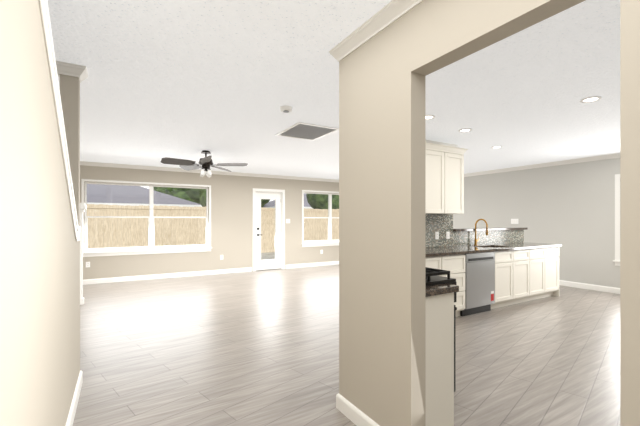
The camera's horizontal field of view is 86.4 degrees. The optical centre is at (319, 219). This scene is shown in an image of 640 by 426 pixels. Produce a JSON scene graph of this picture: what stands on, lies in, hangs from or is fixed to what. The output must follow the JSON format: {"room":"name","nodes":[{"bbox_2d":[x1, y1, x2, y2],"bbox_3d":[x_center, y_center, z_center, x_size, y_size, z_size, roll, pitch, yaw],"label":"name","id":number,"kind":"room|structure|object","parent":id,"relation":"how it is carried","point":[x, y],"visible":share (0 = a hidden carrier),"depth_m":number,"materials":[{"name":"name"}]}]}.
{"room":"entrance hallway","nodes":[
{"label":"entrance hallway","id":0,"kind":"room"},
{"bbox_2d":[0,0,79,425],"bbox_3d":[-0.744,0.065,0.596,0.120,2.530,4.980,0,0,-30],"label":"wall","id":1,"kind":"structure","parent":0,"point":[39,309],"depth_m":1.31,"materials":[{"name":"paint"}]},
{"bbox_2d":[39,0,80,240],"bbox_3d":[-1.473,-0.535,1.839,0.148,1.390,1.874,0,0,-30],"label":"trim","id":2,"kind":"structure","parent":1,"relation":"attached to","point":[45,16],"depth_m":1.74,"materials":[{"name":"white"}]},
{"bbox_2d":[66,370,82,425],"bbox_3d":[-0.698,1.278,0.632,0.036,0.104,4.996,0,0,-30],"label":"baseboard","id":3,"kind":"structure","parent":1,"relation":"attached to","point":[70,419],"depth_m":2.35,"materials":[{"name":"white wood"}]},
{"bbox_2d":[80,165,338,279],"bbox_3d":[-1.641,0.065,8.973,9.550,2.530,0.160,0,0,-30],"label":"wall","id":4,"kind":"structure","parent":0,"point":[232,219],"depth_m":8.44,"materials":[{"name":"paint"}]},
{"bbox_2d":[81,179,211,256],"bbox_3d":[-3.792,-0.040,7.679,2.630,1.600,0.185,0,0,-30],"label":"window","id":5,"kind":"structure","parent":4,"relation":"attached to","point":[117,251],"depth_m":7.66,"materials":[{"name":"white plastic"}]},
{"bbox_2d":[83,267,251,284],"bbox_3d":[-3.666,1.278,7.695,4.405,0.104,0.016,0,0,-30],"label":"baseboard","id":6,"kind":"structure","parent":4,"relation":"attached to","point":[211,272],"depth_m":7.74,"materials":[{"name":"white wood"}]},
{"bbox_2d":[80,161,338,181],"bbox_3d":[-1.596,-1.160,8.886,9.120,0.080,0.055,0,0,-30],"label":"crown molding","id":7,"kind":"structure","parent":4,"relation":"attached to","point":[85,163],"depth_m":8.08,"materials":[{"name":"white wood"}]},
{"bbox_2d":[253,188,284,270],"bbox_3d":[-1.385,0.255,9.109,0.910,2.150,0.175,0,0,-30],"label":"back door","id":8,"kind":"structure","parent":4,"relation":"in","point":[276,262],"depth_m":9.12,"materials":[{"name":"white wood"}]},
{"bbox_2d":[285,261,338,268],"bbox_3d":[0.708,1.278,10.261,3.815,0.104,0.016,0,0,-30],"label":"baseboard","id":9,"kind":"structure","parent":4,"relation":"attached to","point":[334,262],"depth_m":9.69,"materials":[{"name":"white wood"}]},
{"bbox_2d":[301,190,338,246],"bbox_3d":[0.326,-0.040,10.095,2.020,1.600,0.185,0,0,-30],"label":"window","id":10,"kind":"structure","parent":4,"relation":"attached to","point":[315,243],"depth_m":9.96,"materials":[{"name":"white plastic"}]},
{"bbox_2d":[47,0,619,179],"bbox_3d":[0.950,-1.250,4.557,9.550,0.100,10.400,0,0,-30],"label":"ceiling","id":11,"kind":"structure","parent":0,"point":[222,81],"depth_m":3.02,"materials":[{"name":"white paint"}]},
{"bbox_2d":[161,150,247,177],"bbox_3d":[-2.006,-0.974,5.898,1.373,0.452,1.396,0,0,-30],"label":"ceiling fan","id":12,"kind":"object","parent":11,"relation":"hanging from","point":[206,163],"visible":1,"depth_m":5.86,"materials":[{"name":"brown metal"}]},
{"bbox_2d":[280,105,292,112],"bbox_3d":[-0.360,-1.177,3.638,0.136,0.046,0.136,0,0,-30],"label":"smoke detector","id":13,"kind":"object","parent":11,"relation":"attached to","point":[285,109],"visible":0.98,"depth_m":3.60,"materials":[{"name":"white plastic"}]},
{"bbox_2d":[275,122,338,140],"bbox_3d":[-0.178,-1.193,4.632,0.620,0.012,0.730,0,0,-30],"label":"ceiling vent","id":14,"kind":"object","parent":11,"relation":"in","point":[305,131],"visible":0.96,"depth_m":4.60,"materials":[{"name":"white plastic"}]},
{"bbox_2d":[425,115,434,119],"bbox_3d":[1.253,-1.196,3.970,0.170,0.008,0.170,0,0,-30],"label":"recessed light","id":15,"kind":"object","parent":11,"relation":"in","point":[427,117],"visible":0.65,"depth_m":3.96,"materials":[{"name":"white plastic"}]},
{"bbox_2d":[458,128,471,131],"bbox_3d":[1.936,-1.196,4.545,0.170,0.008,0.170,0,0,-30],"label":"recessed light","id":16,"kind":"object","parent":11,"relation":"in","point":[465,130],"visible":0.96,"depth_m":4.54,"materials":[{"name":"white plastic"}]},
{"bbox_2d":[580,96,601,102],"bbox_3d":[2.687,-1.196,3.385,0.170,0.008,0.170,0,0,-30],"label":"recessed light","id":17,"kind":"object","parent":11,"relation":"in","point":[590,99],"visible":1,"depth_m":3.38,"materials":[{"name":"white plastic"}]},
{"bbox_2d":[73,265,619,425],"bbox_3d":[0.950,1.380,4.557,9.550,0.100,10.400,0,0,-30],"label":"floor","id":18,"kind":"structure","parent":0,"point":[256,348],"depth_m":3.35,"materials":[{"name":"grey wood"}]},
{"bbox_2d":[80,203,86,304],"bbox_3d":[-3.772,0.530,5.381,0.140,1.600,0.140,0,0,-30],"label":"newel post","id":19,"kind":"object","parent":18,"relation":"on","point":[83,206],"visible":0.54,"depth_m":5.37,"materials":[{"name":"white wood"}]},
{"bbox_2d":[425,256,444,276],"bbox_3d":[1.179,0.895,4.533,0.542,0.870,0.626,0,0,-30],"label":"base cabinet","id":20,"kind":"object","parent":18,"relation":"on","point":[436,262],"depth_m":4.36,"materials":[{"name":"white wood"}]},
{"bbox_2d":[425,293,453,425],"bbox_3d":[0.679,0.895,2.127,0.375,0.870,0.078,0,0,-30],"label":"base cabinet","id":21,"kind":"object","parent":18,"relation":"on","point":[439,360],"visible":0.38,"depth_m":2.12,"materials":[{"name":"white wood"}]},
{"bbox_2d":[425,283,458,296],"bbox_3d":[0.695,0.440,2.123,0.397,0.039,0.099,0,0,-30],"label":"countertop","id":22,"kind":"structure","parent":21,"relation":"on","point":[438,289],"depth_m":2.12,"materials":[{"name":"brown stone"}]},
{"bbox_2d":[425,267,456,391],"bbox_3d":[0.569,0.838,2.501,0.562,0.985,0.670,0,0,-30],"label":"gas range","id":23,"kind":"object","parent":18,"relation":"on","point":[432,277],"visible":0.1,"depth_m":2.32,"materials":[{"name":"black metal"}]},
{"bbox_2d":[445,254,464,316],"bbox_3d":[1.619,0.895,4.792,0.479,0.870,0.626,0,0,-30],"label":"base cabinet","id":24,"kind":"object","parent":18,"relation":"on","point":[455,264],"depth_m":4.58,"materials":[{"name":"white wood"}]},
{"bbox_2d":[460,252,494,315],"bbox_3d":[2.115,0.897,5.071,0.650,0.866,0.632,0,0,-30],"label":"dishwasher","id":25,"kind":"object","parent":18,"relation":"on","point":[479,272],"visible":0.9,"depth_m":4.80,"materials":[{"name":"grey metal"}]},
{"bbox_2d":[486,247,516,308],"bbox_3d":[2.617,0.895,5.377,0.519,0.870,0.626,0,0,-30],"label":"base cabinet","id":26,"kind":"object","parent":18,"relation":"on","point":[505,261],"depth_m":5.14,"materials":[{"name":"white wood"}]},
{"bbox_2d":[425,242,561,256],"bbox_3d":[2.308,0.440,5.181,3.985,0.039,0.652,0,0,-30],"label":"countertop","id":27,"kind":"structure","parent":26,"relation":"on","point":[445,251],"depth_m":5.11,"materials":[{"name":"brown stone"}]},
{"bbox_2d":[474,219,487,245],"bbox_3d":[2.651,0.199,5.580,0.121,0.442,0.247,0,0,-30],"label":"brass faucet","id":28,"kind":"object","parent":27,"relation":"on","point":[475,241],"visible":1,"depth_m":5.62,"materials":[{"name":"brown metal"}]},
{"bbox_2d":[517,249,532,302],"bbox_3d":[2.989,0.895,5.595,0.579,0.870,0.626,0,0,-30],"label":"base cabinet","id":29,"kind":"object","parent":18,"relation":"on","point":[524,275],"depth_m":5.39,"materials":[{"name":"white wood"}]},
{"bbox_2d":[533,248,548,299],"bbox_3d":[3.386,0.895,5.828,0.579,0.870,0.626,0,0,-30],"label":"base cabinet","id":30,"kind":"object","parent":18,"relation":"on","point":[540,255],"depth_m":5.63,"materials":[{"name":"white wood"}]},
{"bbox_2d":[549,247,558,296],"bbox_3d":[3.765,0.895,6.051,0.537,0.870,0.626,0,0,-30],"label":"base cabinet","id":31,"kind":"object","parent":18,"relation":"on","point":[553,251],"depth_m":5.85,"materials":[{"name":"white wood"}]},
{"bbox_2d":[339,0,639,425],"bbox_3d":[1.096,0.065,0.880,0.109,2.530,3.610,0,0,-30],"label":"wall","id":32,"kind":"structure","parent":0,"point":[383,73],"depth_m":1.87,"materials":[{"name":"paint"}]},
{"bbox_2d":[336,393,379,425],"bbox_3d":[0.309,1.278,2.112,0.030,0.104,0.722,0,0,-30],"label":"baseboard","id":33,"kind":"structure","parent":32,"relation":"attached to","point":[355,415],"depth_m":2.24,"materials":[{"name":"white wood"}]},
{"bbox_2d":[328,0,423,61],"bbox_3d":[1.001,-1.160,0.892,0.069,0.080,3.605,0,0,-30],"label":"crown molding","id":34,"kind":"structure","parent":32,"relation":"attached to","point":[387,15],"depth_m":2.04,"materials":[{"name":"white wood"}]},
{"bbox_2d":[453,158,619,287],"bbox_3d":[5.041,0.065,6.871,0.150,2.530,10.250,0,0,-30],"label":"wall","id":35,"kind":"structure","parent":0,"point":[570,208],"depth_m":6.91,"materials":[{"name":"paint"}]},
{"bbox_2d":[511,219,517,223],"bbox_3d":[4.428,0.030,7.757,0.010,0.115,0.167,0,0,-30],"label":"light switch","id":36,"kind":"object","parent":35,"relation":"attached to","point":[514,221],"visible":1,"depth_m":7.75,"materials":[{"name":"white plastic"}]},
{"bbox_2d":[464,153,619,176],"bbox_3d":[4.914,-1.160,6.883,0.055,0.080,10.100,0,0,-30],"label":"crown molding","id":37,"kind":"structure","parent":35,"relation":"attached to","point":[616,155],"depth_m":7.11,"materials":[{"name":"white wood"}]},
{"bbox_2d":[559,280,619,293],"bbox_3d":[4.932,1.278,6.893,0.016,0.104,10.100,0,0,-30],"label":"baseboard","id":38,"kind":"structure","parent":35,"relation":"attached to","point":[564,283],"depth_m":6.50,"materials":[{"name":"white wood"}]},
{"bbox_2d":[613,174,619,265],"bbox_3d":[5.689,0.000,5.703,0.185,1.650,1.210,0,0,-30],"label":"dining window","id":39,"kind":"structure","parent":35,"relation":"in","point":[617,220],"depth_m":6.14,"materials":[{"name":"white"}]},
{"bbox_3d":[2.969,0.758,6.026,2.020,1.145,0.110,0,0,-30],"label":"wall","id":40,"kind":"structure","parent":0,"visible":0},
{"bbox_2d":[453,227,527,230],"bbox_3d":[2.972,0.163,6.062,2.058,0.040,0.290,0,0,-30],"label":"bar ledge","id":41,"kind":"object","parent":40,"relation":"on","point":[489,229],"visible":0.75,"depth_m":5.87,"materials":[{"name":"stone"}]},
{"bbox_3d":[1.244,0.065,5.014,1.980,2.530,0.110,0,0,-30],"label":"wall","id":42,"kind":"structure","parent":0,"visible":0},
{"bbox_2d":[425,142,428,213],"bbox_3d":[1.160,-0.578,4.720,0.560,0.976,0.309,0,0,-30],"label":"upper cabinet","id":43,"kind":"object","parent":42,"relation":"attached to","point":[426,143],"depth_m":4.73,"materials":[{"name":"white wood"}]},
{"bbox_2d":[429,143,448,213],"bbox_3d":[1.533,-0.578,4.939,0.561,0.976,0.309,0,0,-30],"label":"upper cabinet","id":44,"kind":"object","parent":42,"relation":"attached to","point":[444,179],"depth_m":4.86,"materials":[{"name":"white wood"}]},
{"bbox_2d":[425,139,456,146],"bbox_3d":[1.244,-1.160,5.014,2.090,0.080,0.220,0,0,-30],"label":"crown molding","id":45,"kind":"structure","parent":42,"relation":"attached to","point":[441,143],"depth_m":5.25,"materials":[{"name":"white wood"}]},
{"bbox_2d":[449,146,464,213],"bbox_3d":[1.878,-0.578,5.142,0.496,0.976,0.309,0,0,-30],"label":"upper cabinet","id":46,"kind":"object","parent":42,"relation":"attached to","point":[456,154],"depth_m":5.05,"materials":[{"name":"white wood"}]},
{"bbox_2d":[425,214,523,247],"bbox_3d":[2.147,0.165,5.472,3.998,0.506,0.011,0,0,-30],"label":"mosaic","id":47,"kind":"object","parent":42,"relation":"attached to","point":[442,224],"visible":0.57,"depth_m":5.47,"materials":[{"name":"tile"}]},
{"label":"outside","id":48,"kind":"structure","parent":0,"visible":0},
{"bbox_2d":[103,240,274,259],"bbox_3d":[-5.808,1.530,19.780,70.000,0.100,80.000,0,0,-30],"label":"ground","id":49,"kind":"structure","parent":48,"point":[268,255],"depth_m":14.22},
{"bbox_2d":[87,184,200,240],"bbox_3d":[-25.163,-0.695,22.338,32.000,4.350,8.800,0,0,-30],"label":"house","id":50,"kind":"structure","parent":49,"relation":"on","point":[139,199],"depth_m":25.61,"materials":[{"name":"grey"}]},
{"bbox_2d":[153,187,196,202],"bbox_3d":[-13.877,-3.115,38.009,8.710,9.191,6.370,0,0,-30],"label":"tree","id":51,"kind":"object","parent":49,"relation":"on","point":[183,195],"depth_m":35.59,"materials":[{"name":"green plant"}]},
{"bbox_2d":[87,204,338,252],"bbox_3d":[3.654,0.455,3.704,38.052,2.050,26.692,0,0,-30],"label":"fence","id":52,"kind":"object","parent":49,"relation":"on","point":[186,227],"depth_m":13.43,"materials":[{"name":"brown wood"}]},
{"bbox_2d":[184,188,270,206],"bbox_3d":[-5.592,-2.017,22.070,6.030,6.993,4.410,0,0,-30],"label":"tree","id":53,"kind":"object","parent":49,"relation":"on","point":[195,193],"depth_m":20.64,"materials":[{"name":"green plant"}]},
{"bbox_2d":[263,193,312,208],"bbox_3d":[4.760,-0.745,39.314,24.800,4.450,9.800,0,0,-30],"label":"house","id":54,"kind":"structure","parent":49,"relation":"on","point":[307,206],"depth_m":31.75,"materials":[{"name":"grey"}]},
{"bbox_2d":[306,194,338,208],"bbox_3d":[1.716,-1.576,25.215,5.360,6.112,3.920,0,0,-30],"label":"tree","id":55,"kind":"object","parent":49,"relation":"on","point":[319,197],"depth_m":23.78,"materials":[{"name":"green plant"}]}
]}

